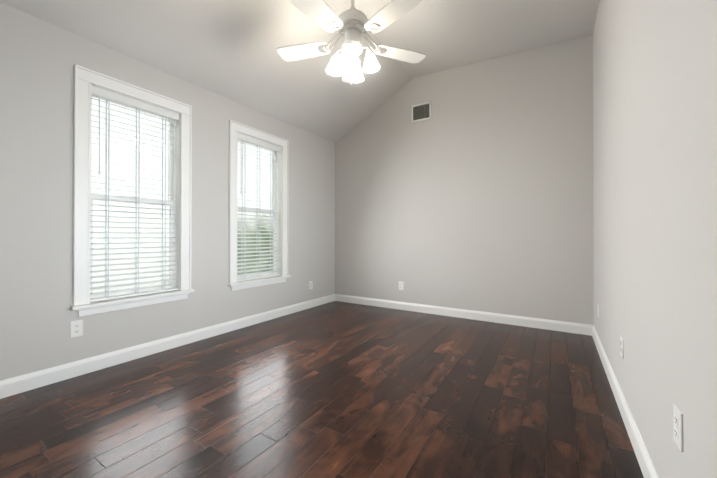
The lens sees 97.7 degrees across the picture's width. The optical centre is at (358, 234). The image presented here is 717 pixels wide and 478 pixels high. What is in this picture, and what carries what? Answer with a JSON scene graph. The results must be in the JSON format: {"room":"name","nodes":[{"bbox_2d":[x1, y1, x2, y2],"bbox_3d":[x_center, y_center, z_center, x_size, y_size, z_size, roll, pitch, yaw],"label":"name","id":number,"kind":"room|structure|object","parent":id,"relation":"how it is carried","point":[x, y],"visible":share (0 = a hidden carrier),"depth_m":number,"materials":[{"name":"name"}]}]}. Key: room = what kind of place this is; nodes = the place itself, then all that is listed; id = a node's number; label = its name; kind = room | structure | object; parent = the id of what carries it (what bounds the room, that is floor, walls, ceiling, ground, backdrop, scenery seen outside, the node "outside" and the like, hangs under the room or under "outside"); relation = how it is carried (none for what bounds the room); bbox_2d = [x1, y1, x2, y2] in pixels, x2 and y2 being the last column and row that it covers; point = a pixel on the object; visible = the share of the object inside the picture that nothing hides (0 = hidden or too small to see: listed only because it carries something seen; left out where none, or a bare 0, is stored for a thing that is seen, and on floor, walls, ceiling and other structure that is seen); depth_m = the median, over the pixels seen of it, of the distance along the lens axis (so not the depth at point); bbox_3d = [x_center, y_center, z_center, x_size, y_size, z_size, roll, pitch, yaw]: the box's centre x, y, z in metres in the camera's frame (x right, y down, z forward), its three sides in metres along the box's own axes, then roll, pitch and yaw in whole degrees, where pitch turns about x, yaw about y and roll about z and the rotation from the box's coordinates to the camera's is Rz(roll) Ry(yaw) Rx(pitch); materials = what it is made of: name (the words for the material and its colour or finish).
{"room":"empty bedroom","nodes":[
{"label":"empty bedroom","id":0,"kind":"room"},
{"bbox_2d":[0,2,334,380],"bbox_3d":[-1.571,-0.268,3.033,0.140,2.541,4.597,0,0,32],"label":"wall","id":1,"kind":"structure","parent":0,"point":[39,59],"depth_m":2.25,"materials":[{"name":"grey paint"}]},
{"bbox_2d":[70,319,82,337],"bbox_3d":[-1.994,0.664,2.217,0.008,0.115,0.070,0,0,32],"label":"electrical outlet","id":2,"kind":"object","parent":1,"relation":"attached to","point":[76,328],"visible":1,"depth_m":2.21,"materials":[{"name":"white plastic"}]},
{"bbox_2d":[70,64,193,316],"bbox_3d":[-1.823,-0.306,2.581,0.195,1.776,0.864,0,0,32],"label":"window","id":3,"kind":"structure","parent":1,"relation":"in","point":[89,84],"depth_m":2.52,"materials":[{"name":"white paint"}]},
{"bbox_2d":[0,294,335,398],"bbox_3d":[-1.505,0.950,2.986,0.015,0.105,4.317,0,0,32],"label":"baseboard","id":4,"kind":"structure","parent":1,"relation":"attached to","point":[26,382],"depth_m":2.51,"materials":[{"name":"white paint"}]},
{"bbox_2d":[227,120,290,290],"bbox_3d":[-1.163,-0.301,3.631,0.195,1.776,0.864,0,0,32],"label":"window","id":5,"kind":"structure","parent":1,"relation":"in","point":[276,146],"depth_m":3.63,"materials":[{"name":"white paint"}]},
{"bbox_2d":[309,281,312,289],"bbox_3d":[-0.659,0.698,4.339,0.008,0.115,0.070,0,0,32],"label":"electrical outlet","id":6,"kind":"object","parent":1,"relation":"attached to","point":[310,284],"visible":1,"depth_m":4.33,"materials":[{"name":"white plastic"}]},
{"bbox_2d":[0,0,598,142],"bbox_3d":[-0.161,-1.802,2.153,3.472,0.902,4.597,0,0,32],"label":"ceiling","id":7,"kind":"structure","parent":0,"point":[226,48],"depth_m":2.94,"materials":[{"name":"white paint"}]},
{"bbox_2d":[277,0,425,84],"bbox_3d":[-0.066,-1.587,2.320,1.178,0.966,1.132,0,0,32],"label":"fan","id":8,"kind":"object","parent":7,"relation":"hanging from","point":[352,24],"visible":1,"depth_m":2.29,"materials":[{"name":"white wood"}]},
{"bbox_2d":[0,301,643,477],"bbox_3d":[-0.161,1.048,2.140,3.472,0.100,4.597,0,0,32],"label":"floor","id":9,"kind":"structure","parent":0,"point":[336,389],"depth_m":1.80,"materials":[{"name":"brown wood"}]},
{"bbox_2d":[335,35,593,324],"bbox_3d":[1.026,-0.609,4.034,3.472,3.231,0.140,0,0,32],"label":"wall","id":10,"kind":"structure","parent":0,"point":[475,192],"depth_m":3.69,"materials":[{"name":"grey paint"}]},
{"bbox_2d":[399,281,402,289],"bbox_3d":[0.573,0.688,4.225,0.070,0.115,0.008,0,0,32],"label":"electrical outlet","id":11,"kind":"object","parent":10,"relation":"attached to","point":[400,285],"visible":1,"depth_m":4.22,"materials":[{"name":"white plastic"}]},
{"bbox_2d":[412,101,430,121],"bbox_3d":[0.816,-1.598,4.081,0.264,0.222,0.010,0,0,32],"label":"air vent","id":12,"kind":"object","parent":10,"relation":"in","point":[421,111],"visible":1,"depth_m":4.08,"materials":[{"name":"grey metal"}]},
{"bbox_2d":[336,294,587,334],"bbox_3d":[0.979,0.954,3.964,3.120,0.105,0.015,0,0,32],"label":"baseboard","id":13,"kind":"structure","parent":10,"relation":"attached to","point":[570,327],"depth_m":3.71,"materials":[{"name":"white paint"}]},
{"bbox_2d":[593,0,716,477],"bbox_3d":[1.249,-0.621,1.260,0.140,3.231,4.597,0,0,32],"label":"wall","id":14,"kind":"structure","parent":0,"point":[655,170],"depth_m":1.13,"materials":[{"name":"grey paint"}]},
{"bbox_2d":[620,335,623,358],"bbox_3d":[1.487,0.632,1.772,0.008,0.115,0.070,0,0,32],"label":"electrical outlet","id":15,"kind":"object","parent":14,"relation":"attached to","point":[622,346],"visible":1,"depth_m":1.76,"materials":[{"name":"white plastic"}]},
{"bbox_2d":[588,324,658,477],"bbox_3d":[1.183,0.942,1.295,0.015,0.105,4.317,0,0,32],"label":"baseboard","id":16,"kind":"structure","parent":14,"relation":"attached to","point":[648,470],"depth_m":1.60,"materials":[{"name":"white paint"}]},
{"bbox_2d":[673,403,682,451],"bbox_3d":[0.976,0.588,0.959,0.008,0.115,0.070,0,0,32],"label":"electrical outlet","id":17,"kind":"object","parent":14,"relation":"attached to","point":[677,426],"visible":0.98,"depth_m":0.95,"materials":[{"name":"white plastic"}]},
{"label":"outside","id":18,"kind":"structure","parent":0,"visible":0},
{"bbox_2d":[91,97,272,291],"bbox_3d":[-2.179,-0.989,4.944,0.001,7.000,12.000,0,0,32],"label":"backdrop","id":19,"kind":"structure","parent":18,"point":[123,162],"depth_m":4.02,"materials":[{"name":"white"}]}
]}

